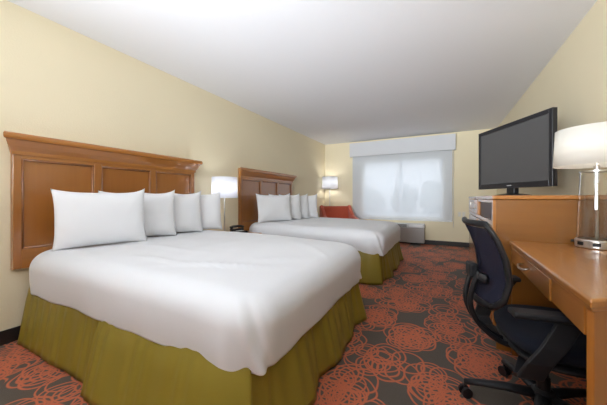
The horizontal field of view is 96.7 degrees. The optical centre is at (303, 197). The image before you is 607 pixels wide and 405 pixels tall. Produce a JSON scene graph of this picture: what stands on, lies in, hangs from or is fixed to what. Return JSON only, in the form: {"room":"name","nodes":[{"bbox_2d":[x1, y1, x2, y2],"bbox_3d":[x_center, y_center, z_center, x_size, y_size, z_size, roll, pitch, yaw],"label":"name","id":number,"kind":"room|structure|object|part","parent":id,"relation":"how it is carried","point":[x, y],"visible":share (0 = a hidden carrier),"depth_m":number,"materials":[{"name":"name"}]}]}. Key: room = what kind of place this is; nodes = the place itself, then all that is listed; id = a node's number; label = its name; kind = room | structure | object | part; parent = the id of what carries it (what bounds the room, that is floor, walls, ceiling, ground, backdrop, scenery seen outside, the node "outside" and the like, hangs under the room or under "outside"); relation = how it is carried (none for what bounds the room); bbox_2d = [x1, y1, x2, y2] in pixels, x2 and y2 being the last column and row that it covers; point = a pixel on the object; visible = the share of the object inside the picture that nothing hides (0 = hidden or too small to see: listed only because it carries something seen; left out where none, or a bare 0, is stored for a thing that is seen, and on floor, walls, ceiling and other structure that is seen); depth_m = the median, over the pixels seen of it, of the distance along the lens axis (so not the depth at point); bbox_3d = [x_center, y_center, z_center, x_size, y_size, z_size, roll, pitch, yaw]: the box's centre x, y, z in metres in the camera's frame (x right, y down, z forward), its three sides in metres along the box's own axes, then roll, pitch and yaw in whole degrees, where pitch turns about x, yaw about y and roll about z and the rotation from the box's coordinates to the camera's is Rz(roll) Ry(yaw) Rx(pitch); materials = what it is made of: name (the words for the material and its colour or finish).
{"room":"hotel room","nodes":[
{"label":"hotel room","id":0,"kind":"room"},
{"bbox_2d":[0,0,324,330],"bbox_3d":[-1.504,-0.190,3.368,0.150,2.480,9.220,0,0,27],"label":"wall","id":1,"kind":"structure","parent":0,"point":[57,81],"depth_m":2.57,"materials":[{"name":"beige paint"}]},
{"bbox_2d":[0,325,20,345],"bbox_3d":[-1.454,1.000,3.286,0.012,0.100,8.920,0,0,27],"label":"baseboard","id":2,"kind":"structure","parent":1,"relation":"attached to","point":[9,335],"depth_m":1.96,"materials":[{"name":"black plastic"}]},
{"bbox_2d":[3,131,202,269],"bbox_3d":[-1.719,0.028,2.656,0.116,0.985,1.738,0,0,27],"label":"headboard","id":3,"kind":"object","parent":1,"relation":"attached to","point":[39,165],"visible":0.61,"depth_m":2.18,"materials":[{"name":"brown wood"}]},
{"bbox_3d":[-1.979,0.450,2.200,0.026,0.140,0.466,0,0,27],"label":"rail","id":4,"kind":"part","parent":3,"relation":"part of","materials":[{"name":"brown wood"}]},
{"bbox_3d":[-1.987,0.045,2.204,0.008,0.670,0.466,0,0,27],"label":"panel","id":5,"kind":"part","parent":3,"relation":"part of","materials":[{"name":"brown wood"}]},
{"bbox_3d":[-1.979,-0.315,2.200,0.026,0.050,0.466,0,0,27],"label":"rail","id":6,"kind":"part","parent":3,"relation":"part of","materials":[{"name":"brown wood"}]},
{"bbox_3d":[-1.719,-0.390,2.656,0.116,0.150,1.738,0,0,27],"label":"crown moulding","id":7,"kind":"part","parent":3,"relation":"part of","materials":[{"name":"brown wood"}]},
{"bbox_3d":[-1.748,0.045,2.670,0.008,0.670,0.466,0,0,27],"label":"panel","id":8,"kind":"part","parent":3,"relation":"part of","materials":[{"name":"brown wood"}]},
{"bbox_3d":[-1.740,-0.315,2.666,0.026,0.050,0.466,0,0,27],"label":"rail","id":9,"kind":"part","parent":3,"relation":"part of","materials":[{"name":"brown wood"}]},
{"bbox_3d":[-1.501,-0.315,3.132,0.026,0.050,0.466,0,0,27],"label":"rail","id":10,"kind":"part","parent":3,"relation":"part of","materials":[{"name":"brown wood"}]},
{"bbox_3d":[-1.509,0.045,3.136,0.008,0.670,0.466,0,0,27],"label":"panel","id":11,"kind":"part","parent":3,"relation":"part of","materials":[{"name":"brown wood"}]},
{"bbox_2d":[238,167,296,230],"bbox_3d":[-0.591,0.028,4.855,0.116,0.985,1.738,0,0,27],"label":"headboard","id":12,"kind":"object","parent":1,"relation":"attached to","point":[251,182],"visible":0.49,"depth_m":4.46,"materials":[{"name":"brown wood"}]},
{"bbox_3d":[-0.851,0.450,4.399,0.026,0.140,0.466,0,0,27],"label":"rail","id":13,"kind":"part","parent":12,"relation":"part of","materials":[{"name":"brown wood"}]},
{"bbox_3d":[-0.851,-0.315,4.399,0.026,0.050,0.466,0,0,27],"label":"rail","id":14,"kind":"part","parent":12,"relation":"part of","materials":[{"name":"brown wood"}]},
{"bbox_3d":[-0.859,0.045,4.404,0.008,0.670,0.466,0,0,27],"label":"panel","id":15,"kind":"part","parent":12,"relation":"part of","materials":[{"name":"brown wood"}]},
{"bbox_3d":[-0.591,-0.390,4.855,0.116,0.150,1.738,0,0,27],"label":"crown moulding","id":16,"kind":"part","parent":12,"relation":"part of","materials":[{"name":"brown wood"}]},
{"bbox_3d":[-0.619,0.045,4.870,0.008,0.670,0.466,0,0,27],"label":"panel","id":17,"kind":"part","parent":12,"relation":"part of","materials":[{"name":"brown wood"}]},
{"bbox_3d":[-0.380,0.045,5.336,0.008,0.670,0.466,0,0,27],"label":"panel","id":18,"kind":"part","parent":12,"relation":"part of","materials":[{"name":"brown wood"}]},
{"bbox_2d":[0,242,586,404],"bbox_3d":[0.254,1.110,2.466,4.100,0.120,9.220,0,0,27],"label":"floor","id":19,"kind":"structure","parent":0,"point":[418,340],"depth_m":1.75,"materials":[{"name":"carpet"}]},
{"bbox_2d":[17,283,366,404],"bbox_3d":[-0.728,0.736,2.185,2.140,0.628,1.790,0,0,27],"label":"bed","id":20,"kind":"object","parent":19,"relation":"on","point":[113,365],"visible":0.46,"depth_m":1.35,"materials":[{"name":"green"}]},
{"bbox_2d":[29,230,361,375],"bbox_3d":[-0.752,0.540,2.224,2.126,0.358,1.659,0,0,27],"label":"bedspread","id":21,"kind":"object","parent":20,"relation":"on","point":[238,300],"visible":0.98,"depth_m":1.45,"materials":[{"name":"white fabric"}]},
{"bbox_2d":[51,188,146,250],"bbox_3d":[-1.623,0.151,2.195,0.156,0.479,0.634,0,0,39],"label":"pillow","id":22,"kind":"object","parent":21,"relation":"on","point":[81,219],"visible":1,"depth_m":2.12,"materials":[{"name":"white fabric"}]},
{"bbox_2d":[98,190,176,235],"bbox_3d":[-1.567,0.150,2.597,0.651,0.479,0.147,0,0,-44],"label":"pillow","id":23,"kind":"object","parent":21,"relation":"on","point":[159,220],"visible":0.4,"depth_m":2.67,"materials":[{"name":"white fabric"}]},
{"bbox_2d":[144,191,202,231],"bbox_3d":[-1.410,0.151,2.911,0.651,0.479,0.144,0,0,-43],"label":"pillow","id":24,"kind":"object","parent":21,"relation":"on","point":[187,207],"visible":0.49,"depth_m":2.98,"materials":[{"name":"white fabric"}]},
{"bbox_2d":[174,192,222,229],"bbox_3d":[-1.253,0.150,3.193,0.578,0.479,0.149,0,0,-35],"label":"pillow","id":25,"kind":"object","parent":21,"relation":"on","point":[210,203],"visible":0.44,"depth_m":3.24,"materials":[{"name":"white fabric"}]},
{"bbox_2d":[322,176,337,205],"bbox_3d":[0.676,0.255,6.925,0.404,1.590,0.404,0,0,27],"label":"floor lamp","id":26,"kind":"object","parent":19,"relation":"on","point":[328,182],"visible":0.72,"depth_m":6.76,"materials":[{"name":"white fabric"}]},
{"bbox_3d":[0.676,-0.388,6.925,0.404,0.305,0.404,0,0,27],"label":"lamp shade","id":27,"kind":"part","parent":26,"relation":"part of","materials":[{"name":"white fabric"}]},
{"bbox_2d":[320,205,357,218],"bbox_3d":[0.859,0.615,6.397,0.800,0.872,0.806,0,0,-11],"label":"armchair","id":28,"kind":"object","parent":19,"relation":"on","point":[325,211],"visible":0.41,"depth_m":6.62,"materials":[{"name":"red fabric"}]},
{"bbox_3d":[0.510,0.524,6.327,0.090,0.691,0.798,0,0,-11],"label":"arm","id":29,"kind":"part","parent":28,"relation":"part of","materials":[{"name":"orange fabric"}]},
{"bbox_3d":[0.805,0.437,6.677,0.660,0.474,0.236,0,0,-11],"label":"backrest","id":30,"kind":"part","parent":28,"relation":"part of","materials":[{"name":"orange fabric"}]},
{"bbox_3d":[1.208,0.524,6.460,0.090,0.691,0.798,0,0,-11],"label":"arm","id":31,"kind":"part","parent":28,"relation":"part of","materials":[{"name":"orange fabric"}]},
{"bbox_2d":[358,241,403,284],"bbox_3d":[0.418,0.736,4.418,2.140,0.628,1.790,0,0,27],"label":"bed","id":32,"kind":"object","parent":19,"relation":"on","point":[375,269],"visible":0.27,"depth_m":3.32,"materials":[{"name":"green"}]},
{"bbox_2d":[249,217,399,255],"bbox_3d":[0.394,0.540,4.457,2.126,0.358,1.659,0,0,27],"label":"bedspread","id":33,"kind":"object","parent":32,"relation":"on","point":[373,237],"visible":0.88,"depth_m":3.73,"materials":[{"name":"white fabric"}]},
{"bbox_2d":[256,193,291,222],"bbox_3d":[-0.465,0.150,4.377,0.658,0.479,0.136,0,0,-39],"label":"pillow","id":34,"kind":"object","parent":33,"relation":"on","point":[270,207],"visible":1,"depth_m":4.31,"materials":[{"name":"white fabric"}]},
{"bbox_2d":[269,193,300,218],"bbox_3d":[-0.307,0.151,4.653,0.628,0.479,0.141,0,0,-35],"label":"pillow","id":35,"kind":"object","parent":33,"relation":"on","point":[295,199],"visible":0.32,"depth_m":4.72,"materials":[{"name":"white fabric"}]},
{"bbox_2d":[279,193,308,218],"bbox_3d":[-0.159,0.151,4.908,0.614,0.479,0.160,0,0,-35],"label":"pillow","id":36,"kind":"object","parent":33,"relation":"on","point":[304,212],"visible":0.29,"depth_m":4.97,"materials":[{"name":"white fabric"}]},
{"bbox_2d":[290,194,318,217],"bbox_3d":[0.007,0.150,5.125,0.607,0.479,0.146,0,0,-21],"label":"pillow","id":37,"kind":"object","parent":33,"relation":"on","point":[312,200],"visible":0.37,"depth_m":5.16,"materials":[{"name":"white fabric"}]},
{"bbox_2d":[458,217,586,404],"bbox_3d":[1.137,0.577,1.307,0.669,0.946,0.664,0,0,17],"label":"office chair","id":38,"kind":"object","parent":19,"relation":"on","point":[544,340],"visible":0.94,"depth_m":1.23,"materials":[{"name":"black fabric"}]},
{"bbox_3d":[0.856,0.360,1.374,0.040,0.070,0.080,0,0,17],"label":"lumbar knob","id":39,"kind":"part","parent":38,"relation":"part of","materials":[{"name":"black plastic"}]},
{"bbox_3d":[0.888,0.313,1.364,0.136,0.418,0.433,0,0,17],"label":"frame","id":40,"kind":"part","parent":38,"relation":"part of","materials":[{"name":"black plastic"}]},
{"bbox_3d":[0.980,0.951,1.370,0.288,0.067,0.060,0,0,28],"label":"leg","id":41,"kind":"part","parent":38,"relation":"part of","materials":[{"name":"black plastic"}]},
{"bbox_3d":[1.116,0.463,1.581,0.245,0.025,0.076,0,0,17],"label":"armrest","id":42,"kind":"part","parent":38,"relation":"part of","materials":[{"name":"black plastic"}]},
{"bbox_3d":[1.171,0.951,1.466,0.060,0.067,0.288,0,0,9],"label":"leg","id":43,"kind":"part","parent":38,"relation":"part of","materials":[{"name":"black plastic"}]},
{"bbox_3d":[1.205,0.647,1.266,0.470,0.105,0.524,0,0,17],"label":"seat","id":44,"kind":"part","parent":38,"relation":"part of","materials":[{"name":"black fabric"}]},
{"bbox_3d":[0.954,0.463,1.056,0.245,0.025,0.076,0,0,17],"label":"armrest","id":45,"kind":"part","parent":38,"relation":"part of","materials":[{"name":"black plastic"}]},
{"bbox_3d":[1.012,0.951,1.157,0.288,0.067,0.060,0,0,-44],"label":"leg","id":46,"kind":"part","parent":38,"relation":"part of","materials":[{"name":"black plastic"}]},
{"bbox_3d":[1.225,0.951,1.121,0.060,0.067,0.288,0,0,-26],"label":"leg","id":47,"kind":"part","parent":38,"relation":"part of","materials":[{"name":"black plastic"}]},
{"bbox_3d":[1.324,0.951,1.314,0.288,0.067,0.060,0,0,-9],"label":"leg","id":48,"kind":"part","parent":38,"relation":"part of","materials":[{"name":"black plastic"}]},
{"bbox_2d":[469,195,577,351],"bbox_3d":[2.033,0.516,2.565,0.713,1.068,1.884,0,0,27],"label":"dresser","id":49,"kind":"object","parent":19,"relation":"on","point":[526,218],"visible":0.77,"depth_m":1.80,"materials":[{"name":"brown wood"}]},
{"bbox_3d":[1.943,0.088,3.083,0.020,0.144,0.910,0,0,27],"label":"drawer","id":50,"kind":"part","parent":49,"relation":"part of","materials":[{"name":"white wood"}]},
{"bbox_3d":[1.942,0.580,3.081,0.020,0.760,0.915,0,0,27],"label":"door","id":51,"kind":"part","parent":49,"relation":"part of","materials":[{"name":"brown wood"}]},
{"bbox_3d":[1.754,0.488,2.708,0.019,0.953,1.860,0,0,27],"label":"frame","id":52,"kind":"part","parent":49,"relation":"part of","materials":[{"name":"brown wood"}]},
{"bbox_2d":[479,107,556,194],"bbox_3d":[2.058,-0.380,2.664,0.240,0.722,0.930,0,0,0],"label":"television","id":53,"kind":"object","parent":49,"relation":"on","point":[517,154],"visible":0.86,"depth_m":2.54,"materials":[{"name":"black plastic"}]},
{"bbox_2d":[509,241,606,404],"bbox_3d":[1.363,0.669,1.166,0.618,0.762,1.213,0,0,27],"label":"desk","id":54,"kind":"object","parent":19,"relation":"on","point":[571,279],"visible":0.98,"depth_m":1.05,"materials":[{"name":"brown wood"}]},
{"bbox_3d":[1.201,0.380,1.485,0.038,0.022,0.150,0,0,27],"label":"handle","id":55,"kind":"part","parent":54,"relation":"part of","materials":[{"name":"silver metal"}]},
{"bbox_3d":[1.214,0.381,1.451,0.024,0.094,0.774,0,0,29],"label":"drawer","id":56,"kind":"part","parent":54,"relation":"part of","materials":[{"name":"brown wood"}]},
{"bbox_3d":[1.634,0.692,1.689,0.534,0.717,0.026,0,0,27],"label":"panel","id":57,"kind":"part","parent":54,"relation":"part of","materials":[{"name":"brown wood"}]},
{"bbox_3d":[1.371,0.325,1.173,0.600,0.014,1.186,0,0,27],"label":"edge moulding","id":58,"kind":"part","parent":54,"relation":"part of","materials":[{"name":"brown wood"}]},
{"bbox_2d":[553,121,606,249],"bbox_3d":[1.697,-0.058,1.562,0.376,0.690,0.376,0,0,27],"label":"desk lamp","id":59,"kind":"object","parent":54,"relation":"on","point":[584,146],"visible":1,"depth_m":1.52,"materials":[{"name":"white fabric"}]},
{"bbox_3d":[1.697,-0.295,1.562,0.376,0.215,0.376,0,0,27],"label":"lamp shade","id":60,"kind":"part","parent":59,"relation":"part of","materials":[{"name":"white fabric"}]},
{"bbox_3d":[1.697,0.044,1.562,0.168,0.386,0.168,0,0,27],"label":"glass","id":61,"kind":"part","parent":59,"relation":"part of","materials":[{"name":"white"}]},
{"bbox_2d":[593,243,600,246],"bbox_3d":[1.631,0.262,1.501,0.006,0.020,0.032,0,0,-43],"label":"outlet","id":62,"kind":"object","parent":59,"relation":"attached to","point":[594,244],"depth_m":1.50,"materials":[{"name":"black plastic"}]},
{"bbox_3d":[1.221,0.692,0.875,0.736,0.717,0.047,0,0,-13],"label":"panel","id":63,"kind":"part","parent":54,"relation":"part of","materials":[{"name":"brown wood"}]},
{"bbox_3d":[-0.956,0.775,3.716,0.497,0.550,0.660,0,0,27],"label":"nightstand","id":64,"kind":"object","parent":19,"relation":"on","visible":0},
{"bbox_2d":[211,176,237,230],"bbox_3d":[-1.034,0.114,3.537,0.336,0.770,0.336,0,0,27],"label":"table lamp","id":65,"kind":"object","parent":64,"relation":"on","point":[227,186],"visible":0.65,"depth_m":3.40,"materials":[{"name":"white fabric"}]},
{"bbox_3d":[-1.034,0.159,3.537,0.018,0.640,0.018,0,0,27],"label":"stem","id":66,"kind":"part","parent":65,"relation":"part of","materials":[{"name":"silver metal"}]},
{"bbox_3d":[-1.034,-0.136,3.537,0.336,0.270,0.336,0,0,27],"label":"lamp shade","id":67,"kind":"part","parent":65,"relation":"part of","materials":[{"name":"white fabric"}]},
{"bbox_2d":[230,225,247,232],"bbox_3d":[-0.930,0.446,3.883,0.221,0.106,0.180,0,0,-43],"label":"telephone","id":68,"kind":"object","parent":64,"relation":"on","point":[236,229],"visible":0.92,"depth_m":3.88,"materials":[{"name":"black plastic"}]},
{"bbox_2d":[7,0,596,144],"bbox_3d":[0.254,-1.490,2.466,4.100,0.120,9.220,0,0,27],"label":"ceiling","id":69,"kind":"structure","parent":0,"point":[327,72],"depth_m":2.65,"materials":[{"name":"white paint"}]},
{"bbox_2d":[325,128,496,242],"bbox_3d":[2.312,-0.190,6.479,3.800,2.480,0.200,0,0,27],"label":"wall","id":70,"kind":"structure","parent":0,"point":[338,161],"depth_m":5.89,"materials":[{"name":"beige paint"}]},
{"bbox_2d":[350,134,455,156],"bbox_3d":[2.229,-1.204,6.339,2.340,0.338,0.115,0,0,27],"label":"valance","id":71,"kind":"object","parent":70,"relation":"attached to","point":[448,141],"visible":1,"depth_m":6.21,"materials":[{"name":"white fabric"}]},
{"bbox_2d":[353,150,453,227],"bbox_3d":[2.237,-0.272,6.349,2.264,1.819,0.044,0,0,27],"label":"roller shade","id":72,"kind":"object","parent":70,"relation":"attached to","point":[416,186],"visible":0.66,"depth_m":6.28,"materials":[{"name":"white fabric"}]},
{"bbox_3d":[3.240,-0.251,5.834,0.007,1.777,0.030,0,0,27],"label":"pull chain","id":73,"kind":"part","parent":72,"relation":"part of","materials":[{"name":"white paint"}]},
{"bbox_2d":[395,222,424,242],"bbox_3d":[2.232,0.792,6.279,1.070,0.425,0.203,0,0,27],"label":"air conditioner","id":74,"kind":"object","parent":70,"relation":"attached to","point":[409,232],"visible":0.64,"depth_m":6.07,"materials":[{"name":"grey plastic"}]},
{"bbox_3d":[2.509,0.627,6.029,0.280,0.065,0.011,0,0,27],"label":"control panel","id":75,"kind":"part","parent":74,"relation":"part of","materials":[{"name":"white paint"}]},
{"bbox_2d":[400,240,468,246],"bbox_3d":[2.269,1.000,6.382,3.788,0.100,0.012,0,0,27],"label":"baseboard","id":76,"kind":"structure","parent":70,"relation":"attached to","point":[429,242],"depth_m":5.94,"materials":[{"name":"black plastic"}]},
{"bbox_2d":[497,0,606,194],"bbox_3d":[2.011,-0.190,1.565,0.150,2.480,9.220,0,0,27],"label":"wall","id":77,"kind":"structure","parent":0,"point":[574,81],"depth_m":2.31,"materials":[{"name":"beige paint"}]}
]}

